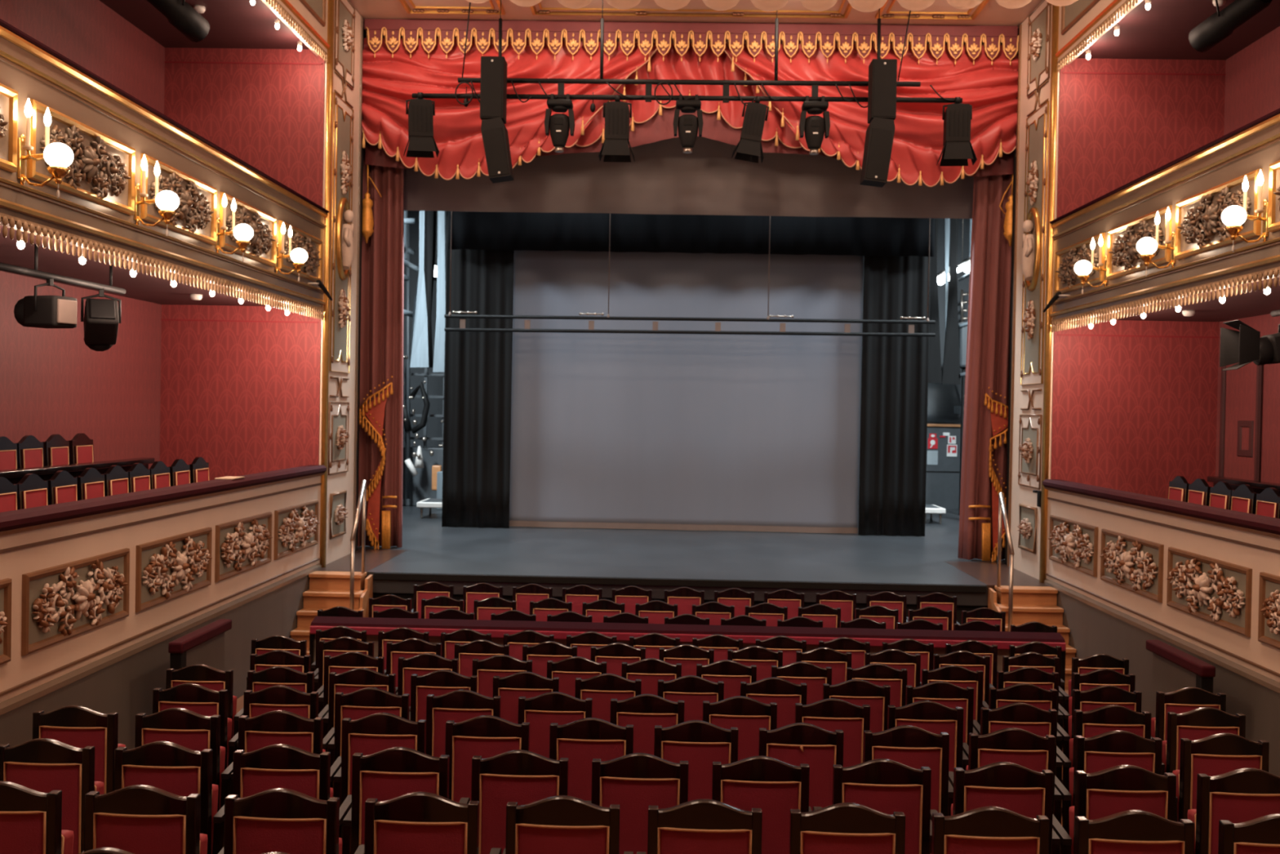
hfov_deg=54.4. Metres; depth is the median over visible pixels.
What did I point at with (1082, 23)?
balcony
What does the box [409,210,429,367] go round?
strip
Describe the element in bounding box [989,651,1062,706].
seat
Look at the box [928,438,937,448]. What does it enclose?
wall sign
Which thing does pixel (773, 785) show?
seat
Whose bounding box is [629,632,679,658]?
seat
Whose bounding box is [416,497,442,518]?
platform dolly
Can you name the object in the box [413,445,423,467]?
cone
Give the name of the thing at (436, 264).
lamp
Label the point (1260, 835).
seat
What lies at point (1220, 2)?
smoke detector
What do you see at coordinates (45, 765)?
seat
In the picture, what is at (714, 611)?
seat
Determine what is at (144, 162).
candle
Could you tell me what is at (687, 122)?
vent
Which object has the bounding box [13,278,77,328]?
spotlight
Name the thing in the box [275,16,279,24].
socket
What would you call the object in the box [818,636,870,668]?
seat
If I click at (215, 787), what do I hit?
seat cushion
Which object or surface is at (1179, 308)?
bulb
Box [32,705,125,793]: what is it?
seat
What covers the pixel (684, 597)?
seat
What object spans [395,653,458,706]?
seat
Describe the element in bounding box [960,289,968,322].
ladder
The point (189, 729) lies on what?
seat
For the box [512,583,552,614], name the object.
seat
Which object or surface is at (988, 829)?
seat
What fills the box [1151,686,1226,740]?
seat
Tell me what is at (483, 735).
seat
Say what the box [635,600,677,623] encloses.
seat
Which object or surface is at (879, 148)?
grille
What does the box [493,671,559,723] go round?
seat
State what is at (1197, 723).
seat
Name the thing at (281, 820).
seat
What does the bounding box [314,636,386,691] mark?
seat
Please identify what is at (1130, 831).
seat
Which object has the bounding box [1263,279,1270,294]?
bulb
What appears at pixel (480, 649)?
seat
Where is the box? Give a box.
[436,471,442,509]
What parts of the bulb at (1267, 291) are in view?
bulb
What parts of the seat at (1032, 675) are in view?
armrest, panel, frame, armrest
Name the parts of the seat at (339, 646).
armrest, panel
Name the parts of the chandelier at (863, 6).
lamp shade, lamp shade, lamp shade, lamp shade, lamp shade, lamp shade, lamp shade, lamp shade, lamp shade, lamp shade, lamp shade, lamp shade, lamp shade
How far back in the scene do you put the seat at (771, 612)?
13.57 m
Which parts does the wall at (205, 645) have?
post, velvet rail, wall panel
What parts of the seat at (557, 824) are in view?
panel, armrest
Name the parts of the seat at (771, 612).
panel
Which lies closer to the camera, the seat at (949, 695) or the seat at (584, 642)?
the seat at (949, 695)
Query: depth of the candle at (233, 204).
11.93 m
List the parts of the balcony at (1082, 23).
relief panel, panel frame, gold moulding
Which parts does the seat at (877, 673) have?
panel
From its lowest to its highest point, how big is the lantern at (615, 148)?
0.805 m
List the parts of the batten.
joining plate, joining plate, joining plate, joining plate, joining plate, joining plate, joining plate, joining plate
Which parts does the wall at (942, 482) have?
rail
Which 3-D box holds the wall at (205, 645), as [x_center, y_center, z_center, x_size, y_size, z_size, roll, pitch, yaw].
[-3.732,2.304,10.577,0.120,1.160,1.150,1,1,1]
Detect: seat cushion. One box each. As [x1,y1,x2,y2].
[61,829,74,853]
[94,781,104,794]
[117,743,125,746]
[200,833,207,853]
[211,783,218,853]
[219,746,225,808]
[226,717,231,767]
[232,695,236,737]
[329,786,333,797]
[338,837,342,853]
[1068,679,1071,696]
[1068,696,1071,715]
[1068,715,1071,738]
[1069,737,1073,767]
[1069,767,1073,806]
[1069,805,1074,853]
[1151,716,1155,737]
[1161,740,1166,772]
[1172,769,1179,822]
[1187,808,1196,853]
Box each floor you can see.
[235,685,1068,825]
[315,505,1049,605]
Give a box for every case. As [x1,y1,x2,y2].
[431,465,441,490]
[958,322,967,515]
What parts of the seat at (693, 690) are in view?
panel, frame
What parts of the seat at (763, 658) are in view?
panel, frame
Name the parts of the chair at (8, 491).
panel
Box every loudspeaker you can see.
[480,56,506,124]
[480,117,514,183]
[859,117,895,187]
[867,58,897,124]
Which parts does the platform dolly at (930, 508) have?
leg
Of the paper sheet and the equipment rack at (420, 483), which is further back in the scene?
the equipment rack at (420, 483)
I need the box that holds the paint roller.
[404,457,417,476]
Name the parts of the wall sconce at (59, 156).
arm, globe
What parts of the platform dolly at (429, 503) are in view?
leg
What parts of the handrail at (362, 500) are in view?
post, rail, post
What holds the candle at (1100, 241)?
on the wall sconce at (1082, 268)
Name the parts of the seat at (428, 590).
panel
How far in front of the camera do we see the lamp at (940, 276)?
25.93 m
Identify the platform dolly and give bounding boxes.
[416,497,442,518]
[924,504,946,524]
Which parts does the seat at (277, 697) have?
panel, frame, armrest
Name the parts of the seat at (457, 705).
panel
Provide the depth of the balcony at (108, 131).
9.97 m
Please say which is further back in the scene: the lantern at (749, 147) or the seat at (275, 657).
the lantern at (749, 147)
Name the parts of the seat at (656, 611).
panel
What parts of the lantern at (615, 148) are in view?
barn door, barn door, barn door, barn door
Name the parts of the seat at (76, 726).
panel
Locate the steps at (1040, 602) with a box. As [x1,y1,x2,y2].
[987,585,1076,685]
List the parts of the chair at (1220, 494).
panel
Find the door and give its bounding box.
[1218,361,1262,480]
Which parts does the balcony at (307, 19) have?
gold moulding, panel frame, relief panel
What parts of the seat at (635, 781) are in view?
panel, frame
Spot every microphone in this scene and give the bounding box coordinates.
[307,279,332,300]
[1043,291,1071,312]
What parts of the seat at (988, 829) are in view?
panel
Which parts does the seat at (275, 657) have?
panel, frame, armrest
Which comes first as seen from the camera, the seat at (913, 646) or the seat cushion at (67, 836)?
the seat cushion at (67, 836)
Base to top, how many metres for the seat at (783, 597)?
0.949 m
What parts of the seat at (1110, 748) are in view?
armrest, frame, panel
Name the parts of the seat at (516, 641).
panel, frame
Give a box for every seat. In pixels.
[0,737,104,853]
[0,780,84,853]
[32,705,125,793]
[78,847,133,853]
[84,784,223,853]
[114,740,224,853]
[134,707,232,847]
[152,683,238,794]
[165,663,243,749]
[223,787,364,853]
[231,710,341,794]
[232,743,351,837]
[237,684,334,751]
[246,635,318,689]
[247,665,328,717]
[249,649,323,697]
[262,851,289,853]
[311,625,377,671]
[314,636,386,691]
[317,605,363,617]
[318,651,397,713]
[323,667,410,751]
[328,687,409,796]
[333,712,426,852]
[342,746,470,853]
[364,791,501,853]
[368,594,411,617]
[373,607,418,617]
[377,626,429,669]
[386,637,441,686]
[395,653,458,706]
[408,669,477,721]
[411,581,453,618]
[421,595,463,618]
[426,688,501,756]
[429,608,474,619]
[440,628,491,659]
[444,715,529,802]
[454,639,509,676]
[462,582,502,613]
[471,654,532,697]
[471,749,568,853]
[473,596,516,619]
[490,609,536,621]
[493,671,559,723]
[502,795,633,853]
[503,630,554,660]
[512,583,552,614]
[518,691,592,758]
[522,640,577,677]
[529,597,572,621]
[546,611,592,622]
[546,656,607,697]
[549,717,633,800]
[562,584,602,614]
[566,631,617,659]
[574,673,641,721]
[582,599,625,622]
[586,752,688,853]
[591,642,645,675]
[603,612,648,623]
[609,693,684,755]
[612,585,652,614]
[621,657,681,695]
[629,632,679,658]
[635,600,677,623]
[636,798,762,853]
[653,720,738,801]
[657,675,724,721]
[658,644,714,676]
[664,586,704,615]
[664,613,709,624]
[691,601,734,625]
[692,634,742,662]
[696,659,756,698]
[702,695,777,760]
[711,755,811,853]
[714,587,754,616]
[720,614,766,626]
[727,645,782,680]
[740,676,807,728]
[744,602,787,626]
[755,635,806,666]
[758,722,844,810]
[764,588,804,618]
[771,661,831,704]
[777,616,822,626]
[789,802,905,853]
[795,647,851,684]
[795,697,870,767]
[797,604,840,627]
[813,758,932,853]
[815,590,856,622]
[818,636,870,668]
[822,679,890,732]
[840,617,885,628]
[845,662,907,706]
[854,604,898,628]
[862,724,953,815]
[864,648,920,687]
[866,591,908,622]
[881,638,933,681]
[887,700,968,771]
[896,618,942,630]
[905,680,978,745]
[906,591,959,630]
[908,605,951,630]
[920,650,990,704]
[921,664,982,724]
[930,761,1060,853]
[930,805,1049,853]
[945,640,997,688]
[948,727,1061,853]
[953,620,999,631]
[961,607,1005,631]
[962,702,1062,853]
[973,682,1062,751]
[982,666,1062,751]
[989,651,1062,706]
[1008,641,1065,728]
[1010,621,1057,632]
[1052,764,1176,853]
[1054,729,1162,835]
[1056,704,1151,849]
[1057,684,1142,815]
[1058,653,1128,712]
[1058,668,1135,783]
[1074,809,1194,853]
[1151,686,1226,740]
[1161,706,1245,774]
[1172,732,1269,822]
[1187,767,1279,853]
[1217,813,1279,853]
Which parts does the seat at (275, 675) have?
panel, frame, armrest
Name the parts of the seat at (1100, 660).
armrest, frame, panel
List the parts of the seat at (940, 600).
panel, frame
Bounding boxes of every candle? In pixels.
[22,97,33,151]
[43,107,51,147]
[139,154,148,197]
[153,160,159,199]
[220,193,227,230]
[230,198,235,231]
[280,222,285,253]
[286,225,292,254]
[1090,237,1095,266]
[1097,234,1103,266]
[1155,211,1159,244]
[1164,207,1171,244]
[1242,175,1248,214]
[1254,169,1264,213]
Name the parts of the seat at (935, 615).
panel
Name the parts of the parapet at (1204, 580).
relief panel, panel frame, relief panel, panel frame, velvet rail, rail moulding, foot moulding, relief panel, panel frame, panel frame, relief panel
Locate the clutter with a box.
[403,354,443,457]
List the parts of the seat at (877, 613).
panel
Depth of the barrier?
12.19 m
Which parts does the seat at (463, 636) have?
panel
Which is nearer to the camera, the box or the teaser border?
the teaser border
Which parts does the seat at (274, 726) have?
panel, frame, armrest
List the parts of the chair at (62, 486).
panel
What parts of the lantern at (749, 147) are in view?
barn door, barn door, barn door, barn door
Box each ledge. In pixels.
[0,457,154,484]
[1207,475,1279,493]
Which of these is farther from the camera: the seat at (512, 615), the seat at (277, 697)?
the seat at (512, 615)
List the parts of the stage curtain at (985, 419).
gold panel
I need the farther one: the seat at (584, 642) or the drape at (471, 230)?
the drape at (471, 230)
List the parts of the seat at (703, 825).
armrest, panel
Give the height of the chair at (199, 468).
0.955 m
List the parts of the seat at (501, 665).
panel, frame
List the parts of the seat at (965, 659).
panel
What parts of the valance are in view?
hem cord, hem cord, hem cord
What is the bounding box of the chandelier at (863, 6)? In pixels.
[466,0,1078,12]
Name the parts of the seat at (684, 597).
panel, frame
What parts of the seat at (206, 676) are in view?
panel, armrest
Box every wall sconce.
[17,97,73,198]
[133,154,179,235]
[214,193,253,262]
[274,222,307,281]
[1074,234,1107,293]
[1136,207,1176,276]
[1221,169,1268,252]
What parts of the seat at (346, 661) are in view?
armrest, panel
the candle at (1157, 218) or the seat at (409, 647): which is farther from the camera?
the candle at (1157, 218)
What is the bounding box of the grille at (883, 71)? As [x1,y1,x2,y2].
[872,60,895,116]
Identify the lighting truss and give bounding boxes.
[411,0,962,112]
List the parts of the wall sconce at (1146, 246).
globe, arm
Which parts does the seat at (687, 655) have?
panel, frame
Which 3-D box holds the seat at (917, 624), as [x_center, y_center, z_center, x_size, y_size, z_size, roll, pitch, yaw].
[2.863,2.435,12.912,0.564,0.949,0.426,1,1,1]
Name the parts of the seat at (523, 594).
panel, frame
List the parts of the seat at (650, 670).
panel, frame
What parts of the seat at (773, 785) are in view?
panel, frame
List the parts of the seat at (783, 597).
panel, frame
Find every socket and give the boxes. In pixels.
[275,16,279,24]
[297,38,302,46]
[1085,47,1090,54]
[1114,22,1119,31]
[1145,0,1151,4]
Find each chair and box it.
[0,435,17,470]
[0,476,17,512]
[17,435,44,468]
[17,473,48,509]
[43,434,70,466]
[45,470,78,504]
[68,432,93,463]
[75,467,105,500]
[104,465,128,496]
[125,462,150,492]
[146,461,170,488]
[168,458,190,486]
[189,457,208,483]
[1168,475,1191,502]
[1187,478,1211,506]
[1208,481,1232,509]
[1230,484,1258,514]
[1255,487,1279,518]
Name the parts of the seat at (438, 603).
panel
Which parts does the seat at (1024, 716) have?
armrest, panel, frame, armrest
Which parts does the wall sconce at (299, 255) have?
arm, globe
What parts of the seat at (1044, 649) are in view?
frame, armrest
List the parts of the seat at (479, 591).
panel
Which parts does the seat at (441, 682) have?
panel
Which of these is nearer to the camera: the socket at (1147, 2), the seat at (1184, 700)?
the seat at (1184, 700)
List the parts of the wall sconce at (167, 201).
arm, globe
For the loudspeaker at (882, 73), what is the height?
0.730 m
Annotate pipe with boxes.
[0,244,126,294]
[1270,309,1279,316]
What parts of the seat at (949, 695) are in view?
panel, armrest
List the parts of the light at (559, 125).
yoke arm, yoke arm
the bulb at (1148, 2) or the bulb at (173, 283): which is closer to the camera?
the bulb at (173, 283)
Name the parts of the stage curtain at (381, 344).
gold panel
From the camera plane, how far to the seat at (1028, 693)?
8.65 m
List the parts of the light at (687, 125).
yoke arm, yoke arm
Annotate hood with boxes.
[927,382,960,422]
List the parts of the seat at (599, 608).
panel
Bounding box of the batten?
[444,211,935,336]
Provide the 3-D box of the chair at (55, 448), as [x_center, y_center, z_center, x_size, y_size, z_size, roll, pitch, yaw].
[-5.526,0.551,12.180,0.445,0.955,0.450,1,1,1]
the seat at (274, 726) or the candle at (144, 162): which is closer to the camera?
the seat at (274, 726)
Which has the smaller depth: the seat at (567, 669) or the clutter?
the seat at (567, 669)
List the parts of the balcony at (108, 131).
relief panel, panel frame, panel frame, relief panel, moulding, handrail, panel frame, relief panel, panel frame, relief panel, panel frame, relief panel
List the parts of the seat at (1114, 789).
armrest, panel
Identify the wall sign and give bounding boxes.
[926,450,937,464]
[928,433,936,438]
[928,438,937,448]
[942,432,949,435]
[946,444,957,456]
[947,435,955,444]
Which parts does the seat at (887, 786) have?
armrest, panel, armrest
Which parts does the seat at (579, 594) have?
panel, frame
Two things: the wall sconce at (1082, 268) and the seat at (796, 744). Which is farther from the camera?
the wall sconce at (1082, 268)
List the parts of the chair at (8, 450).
panel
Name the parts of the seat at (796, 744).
panel, frame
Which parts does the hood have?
handle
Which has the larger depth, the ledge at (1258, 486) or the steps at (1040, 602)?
the steps at (1040, 602)
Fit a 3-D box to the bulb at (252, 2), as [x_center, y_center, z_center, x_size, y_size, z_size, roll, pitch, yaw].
[-4.104,-4.554,13.188,0.060,0.174,0.057,1,1,1]
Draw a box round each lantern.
[403,92,439,158]
[598,94,635,162]
[731,96,769,163]
[936,97,977,166]
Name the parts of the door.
hatch frame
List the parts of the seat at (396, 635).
panel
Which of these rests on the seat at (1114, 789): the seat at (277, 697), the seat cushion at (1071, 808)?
the seat cushion at (1071, 808)
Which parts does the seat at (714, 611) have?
panel, frame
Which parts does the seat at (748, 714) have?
panel, frame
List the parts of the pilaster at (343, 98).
grey panel, panel moulding, border moulding, grey panel, panel moulding, crossed moulding, border moulding, grey panel, panel moulding, crossed moulding, border moulding, panel moulding, grey panel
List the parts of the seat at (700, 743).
panel, frame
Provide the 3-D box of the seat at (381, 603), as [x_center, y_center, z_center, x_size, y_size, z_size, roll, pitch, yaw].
[-2.756,2.314,13.873,0.564,0.949,0.426,1,1,1]
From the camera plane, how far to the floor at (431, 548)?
17.22 m
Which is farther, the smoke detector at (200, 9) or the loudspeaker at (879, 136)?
the loudspeaker at (879, 136)
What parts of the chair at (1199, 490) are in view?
panel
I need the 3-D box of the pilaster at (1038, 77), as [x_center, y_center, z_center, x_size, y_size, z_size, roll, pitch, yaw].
[5.161,-1.773,16.143,0.470,7.380,1.718,1,1,1]
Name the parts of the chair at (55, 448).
panel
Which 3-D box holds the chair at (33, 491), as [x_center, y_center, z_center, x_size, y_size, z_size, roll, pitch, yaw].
[-4.624,0.850,9.842,0.445,0.955,0.450,1,1,1]
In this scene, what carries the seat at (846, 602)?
on the floor
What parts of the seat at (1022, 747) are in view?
armrest, frame, panel, armrest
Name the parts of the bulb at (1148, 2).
bulb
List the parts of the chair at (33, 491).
panel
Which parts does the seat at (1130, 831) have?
panel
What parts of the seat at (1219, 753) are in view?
panel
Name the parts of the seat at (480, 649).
panel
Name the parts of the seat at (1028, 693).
armrest, frame, panel, armrest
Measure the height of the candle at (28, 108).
0.335 m
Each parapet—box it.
[0,464,326,715]
[1042,479,1279,693]
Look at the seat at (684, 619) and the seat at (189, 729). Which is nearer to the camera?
the seat at (189, 729)
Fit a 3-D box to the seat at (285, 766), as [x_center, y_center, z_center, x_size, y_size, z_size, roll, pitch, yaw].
[-1.742,2.005,6.204,0.564,0.949,0.426,1,1,1]
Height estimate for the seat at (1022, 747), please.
0.949 m
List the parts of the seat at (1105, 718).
armrest, frame, panel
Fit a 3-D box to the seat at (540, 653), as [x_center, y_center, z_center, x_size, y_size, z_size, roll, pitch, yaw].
[-0.768,2.288,10.741,0.564,0.949,0.426,1,1,1]
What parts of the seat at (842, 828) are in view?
panel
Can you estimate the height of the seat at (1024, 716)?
0.949 m
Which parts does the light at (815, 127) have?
yoke arm, yoke arm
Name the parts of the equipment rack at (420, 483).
shelf frame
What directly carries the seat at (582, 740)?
on the floor
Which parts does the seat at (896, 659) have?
panel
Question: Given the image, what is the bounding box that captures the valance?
[361,18,1018,186]
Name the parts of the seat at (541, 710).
panel, frame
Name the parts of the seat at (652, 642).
panel, frame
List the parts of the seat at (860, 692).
panel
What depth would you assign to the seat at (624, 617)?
12.78 m
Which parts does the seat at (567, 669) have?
panel, frame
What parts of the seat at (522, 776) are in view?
panel, frame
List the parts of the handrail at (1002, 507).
post, rail, post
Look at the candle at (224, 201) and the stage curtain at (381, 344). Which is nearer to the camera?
the candle at (224, 201)
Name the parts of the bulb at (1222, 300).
bulb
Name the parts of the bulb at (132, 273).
bulb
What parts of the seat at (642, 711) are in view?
panel, frame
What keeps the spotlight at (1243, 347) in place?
hanging from the pipe at (1275, 313)
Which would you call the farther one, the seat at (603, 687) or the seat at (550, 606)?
the seat at (550, 606)
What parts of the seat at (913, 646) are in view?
panel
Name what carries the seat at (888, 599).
on the floor
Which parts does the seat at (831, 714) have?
panel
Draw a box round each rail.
[403,210,418,317]
[957,218,972,281]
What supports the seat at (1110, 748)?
on the floor
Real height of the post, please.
5.571 m
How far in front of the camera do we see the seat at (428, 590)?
14.51 m
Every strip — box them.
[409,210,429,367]
[424,210,435,367]
[432,210,446,372]
[436,210,438,257]
[928,217,942,382]
[942,218,960,384]
[944,218,950,329]
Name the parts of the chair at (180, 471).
panel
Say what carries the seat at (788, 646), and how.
on the floor
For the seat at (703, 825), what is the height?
0.949 m
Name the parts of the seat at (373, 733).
armrest, panel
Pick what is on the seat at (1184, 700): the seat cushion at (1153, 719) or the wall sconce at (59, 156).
the seat cushion at (1153, 719)
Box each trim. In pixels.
[160,61,322,323]
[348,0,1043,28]
[399,0,989,20]
[412,8,969,18]
[1056,71,1226,337]
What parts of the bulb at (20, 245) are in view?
bulb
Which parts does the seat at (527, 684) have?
panel, frame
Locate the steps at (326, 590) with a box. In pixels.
[289,570,373,654]
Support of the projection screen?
on the floor at (431, 548)
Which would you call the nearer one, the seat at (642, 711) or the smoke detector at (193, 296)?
the seat at (642, 711)
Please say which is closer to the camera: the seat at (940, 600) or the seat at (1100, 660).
the seat at (1100, 660)
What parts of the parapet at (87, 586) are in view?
relief panel, panel frame, panel frame, relief panel, foot moulding, rail moulding, velvet rail, panel frame, relief panel, panel frame, relief panel, panel frame, relief panel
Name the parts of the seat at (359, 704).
armrest, panel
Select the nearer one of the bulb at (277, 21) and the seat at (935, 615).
the seat at (935, 615)
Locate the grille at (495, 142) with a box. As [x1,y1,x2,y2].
[483,127,508,176]
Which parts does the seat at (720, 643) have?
frame, panel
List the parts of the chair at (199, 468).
panel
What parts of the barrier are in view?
post, rail, velvet rail, post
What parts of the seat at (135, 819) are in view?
panel, armrest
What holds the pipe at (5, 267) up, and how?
hanging from the ceiling at (144, 287)
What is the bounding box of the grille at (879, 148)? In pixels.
[866,127,892,180]
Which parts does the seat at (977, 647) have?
panel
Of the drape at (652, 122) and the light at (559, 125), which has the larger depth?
the drape at (652, 122)
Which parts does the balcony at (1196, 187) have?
relief panel, panel frame, relief panel, panel frame, handrail, moulding, relief panel, panel frame, panel frame, relief panel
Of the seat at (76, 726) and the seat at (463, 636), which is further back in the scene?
the seat at (463, 636)
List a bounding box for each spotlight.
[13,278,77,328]
[80,288,121,351]
[146,0,209,42]
[1188,0,1271,52]
[1219,319,1279,370]
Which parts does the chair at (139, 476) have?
panel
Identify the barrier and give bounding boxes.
[309,616,1066,686]
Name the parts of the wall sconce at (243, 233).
arm, globe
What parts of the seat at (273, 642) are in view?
panel, frame, armrest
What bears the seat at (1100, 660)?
on the floor
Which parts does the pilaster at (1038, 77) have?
panel moulding, grey panel, grey panel, panel moulding, border moulding, crossed moulding, grey panel, panel moulding, border moulding, door handle, crossed moulding, grey panel, panel moulding, border moulding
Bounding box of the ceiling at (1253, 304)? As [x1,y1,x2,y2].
[1085,277,1279,321]
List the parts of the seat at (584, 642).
panel, frame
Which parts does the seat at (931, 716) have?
panel, armrest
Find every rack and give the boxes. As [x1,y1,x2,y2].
[402,367,444,506]
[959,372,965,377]
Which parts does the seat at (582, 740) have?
frame, panel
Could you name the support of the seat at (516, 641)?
on the floor
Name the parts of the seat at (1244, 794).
panel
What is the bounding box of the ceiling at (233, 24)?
[98,0,310,49]
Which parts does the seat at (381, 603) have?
panel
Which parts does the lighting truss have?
joining plate, joining plate, joining plate, joining plate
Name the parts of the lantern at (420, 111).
barn door, barn door, barn door, barn door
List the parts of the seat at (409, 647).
panel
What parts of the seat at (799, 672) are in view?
panel, frame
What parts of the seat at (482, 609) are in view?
panel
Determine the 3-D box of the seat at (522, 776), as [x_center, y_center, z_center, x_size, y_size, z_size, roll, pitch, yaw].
[-0.582,2.027,6.178,0.564,0.949,0.426,1,1,1]
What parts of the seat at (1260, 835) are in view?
panel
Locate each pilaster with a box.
[319,0,363,567]
[1007,0,1059,582]
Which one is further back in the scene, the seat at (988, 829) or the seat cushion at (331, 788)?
the seat cushion at (331, 788)
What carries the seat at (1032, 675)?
on the floor
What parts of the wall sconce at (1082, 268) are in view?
globe, arm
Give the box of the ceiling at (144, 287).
[0,225,281,306]
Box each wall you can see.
[0,0,164,468]
[0,574,309,749]
[160,48,324,479]
[168,618,231,671]
[355,21,1018,564]
[372,572,1006,624]
[403,210,969,488]
[925,423,960,508]
[1050,58,1225,498]
[1056,591,1279,776]
[1146,639,1215,717]
[1215,26,1279,483]
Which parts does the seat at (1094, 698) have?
armrest, frame, panel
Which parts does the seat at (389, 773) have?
armrest, panel, armrest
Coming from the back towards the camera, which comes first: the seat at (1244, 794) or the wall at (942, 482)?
the wall at (942, 482)
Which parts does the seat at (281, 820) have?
panel, armrest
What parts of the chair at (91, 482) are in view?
panel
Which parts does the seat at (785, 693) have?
panel, frame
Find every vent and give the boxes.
[554,117,563,124]
[684,118,693,125]
[811,119,820,126]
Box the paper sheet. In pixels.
[214,475,244,479]
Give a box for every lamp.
[433,210,437,280]
[937,247,949,285]
[956,218,970,272]
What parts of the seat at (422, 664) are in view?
panel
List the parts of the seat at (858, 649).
frame, panel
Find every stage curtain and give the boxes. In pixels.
[357,137,404,548]
[957,173,1013,561]
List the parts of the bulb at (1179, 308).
bulb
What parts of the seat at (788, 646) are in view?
frame, panel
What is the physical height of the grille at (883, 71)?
0.690 m
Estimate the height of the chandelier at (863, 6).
3.415 m
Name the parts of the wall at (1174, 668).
wall panel, velvet rail, post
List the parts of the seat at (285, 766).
panel, frame, armrest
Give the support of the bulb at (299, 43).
hanging from the ceiling at (233, 24)
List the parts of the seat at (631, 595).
panel, frame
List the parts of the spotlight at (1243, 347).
barn door, barn door, barn door, barn door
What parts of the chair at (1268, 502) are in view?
panel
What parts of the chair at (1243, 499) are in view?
panel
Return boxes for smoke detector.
[190,293,202,300]
[193,4,205,13]
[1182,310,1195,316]
[1212,0,1226,6]
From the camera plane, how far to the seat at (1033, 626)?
12.68 m
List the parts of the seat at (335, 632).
armrest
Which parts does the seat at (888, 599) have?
panel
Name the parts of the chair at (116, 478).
panel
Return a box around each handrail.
[349,480,366,609]
[996,492,1014,631]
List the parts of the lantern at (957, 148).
barn door, barn door, barn door, barn door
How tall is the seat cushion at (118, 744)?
0.393 m
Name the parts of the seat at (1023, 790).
armrest, panel, armrest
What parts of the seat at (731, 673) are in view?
panel, frame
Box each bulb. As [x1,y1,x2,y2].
[17,231,25,249]
[79,248,85,264]
[129,262,137,277]
[170,273,176,287]
[209,288,214,297]
[238,296,243,303]
[250,0,255,5]
[275,16,279,29]
[297,38,302,51]
[1085,47,1090,59]
[1111,313,1115,324]
[1114,22,1119,35]
[1141,306,1146,318]
[1145,0,1151,9]
[1174,298,1181,311]
[1219,291,1225,303]
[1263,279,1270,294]
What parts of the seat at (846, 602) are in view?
panel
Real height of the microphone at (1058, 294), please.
0.212 m
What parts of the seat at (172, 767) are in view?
panel, armrest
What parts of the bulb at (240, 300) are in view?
bulb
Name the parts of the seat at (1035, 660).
frame, panel, armrest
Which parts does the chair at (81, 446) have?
panel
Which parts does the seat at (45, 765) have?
panel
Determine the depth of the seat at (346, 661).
9.67 m
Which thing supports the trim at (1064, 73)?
attached to the wall at (1135, 415)
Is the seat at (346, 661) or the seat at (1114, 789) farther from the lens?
the seat at (346, 661)
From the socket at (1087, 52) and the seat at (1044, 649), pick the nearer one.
the seat at (1044, 649)
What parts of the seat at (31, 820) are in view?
panel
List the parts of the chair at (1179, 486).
panel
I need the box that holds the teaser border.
[404,136,973,218]
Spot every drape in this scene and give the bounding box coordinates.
[441,216,514,528]
[448,211,934,257]
[575,43,801,146]
[857,255,930,536]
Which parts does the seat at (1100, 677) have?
armrest, frame, panel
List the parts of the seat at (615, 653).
panel, frame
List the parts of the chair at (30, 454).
panel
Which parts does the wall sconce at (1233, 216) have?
globe, arm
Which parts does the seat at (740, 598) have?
panel, frame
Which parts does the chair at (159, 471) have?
panel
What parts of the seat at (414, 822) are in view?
panel, armrest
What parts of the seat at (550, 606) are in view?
panel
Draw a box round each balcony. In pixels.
[0,18,328,320]
[261,0,329,62]
[1049,108,1279,332]
[1055,0,1143,71]
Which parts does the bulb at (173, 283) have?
bulb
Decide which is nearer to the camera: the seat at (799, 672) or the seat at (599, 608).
the seat at (799, 672)
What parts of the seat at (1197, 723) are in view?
armrest, panel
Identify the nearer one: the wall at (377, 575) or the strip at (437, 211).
the wall at (377, 575)
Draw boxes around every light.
[544,93,574,152]
[673,94,702,153]
[799,95,830,155]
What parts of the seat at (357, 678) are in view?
armrest, panel, frame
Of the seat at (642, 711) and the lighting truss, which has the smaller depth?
the seat at (642, 711)
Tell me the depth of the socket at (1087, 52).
14.60 m
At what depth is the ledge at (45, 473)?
11.31 m
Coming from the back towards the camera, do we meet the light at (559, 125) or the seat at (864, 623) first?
the light at (559, 125)
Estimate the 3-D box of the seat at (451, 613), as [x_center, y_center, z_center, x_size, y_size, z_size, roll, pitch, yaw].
[-1.947,2.346,13.022,0.564,0.949,0.426,1,1,1]
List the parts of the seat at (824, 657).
frame, panel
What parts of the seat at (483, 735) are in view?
panel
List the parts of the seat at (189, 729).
panel, frame, armrest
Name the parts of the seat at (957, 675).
panel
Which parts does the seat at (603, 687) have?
panel, frame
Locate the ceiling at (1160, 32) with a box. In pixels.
[1075,0,1279,60]
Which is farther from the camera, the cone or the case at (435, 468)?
the cone
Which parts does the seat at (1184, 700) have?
panel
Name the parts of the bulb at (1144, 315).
bulb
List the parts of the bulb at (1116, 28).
bulb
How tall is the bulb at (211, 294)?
0.174 m
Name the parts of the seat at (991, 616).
panel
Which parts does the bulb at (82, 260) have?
bulb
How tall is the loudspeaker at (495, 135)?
0.809 m
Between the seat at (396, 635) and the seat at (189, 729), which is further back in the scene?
the seat at (396, 635)
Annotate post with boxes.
[402,223,410,498]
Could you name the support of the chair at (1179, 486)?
on the floor
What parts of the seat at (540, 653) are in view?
panel, frame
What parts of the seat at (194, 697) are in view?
panel, frame, armrest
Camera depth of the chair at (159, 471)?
12.25 m
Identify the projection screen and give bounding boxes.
[509,250,863,533]
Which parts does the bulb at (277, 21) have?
bulb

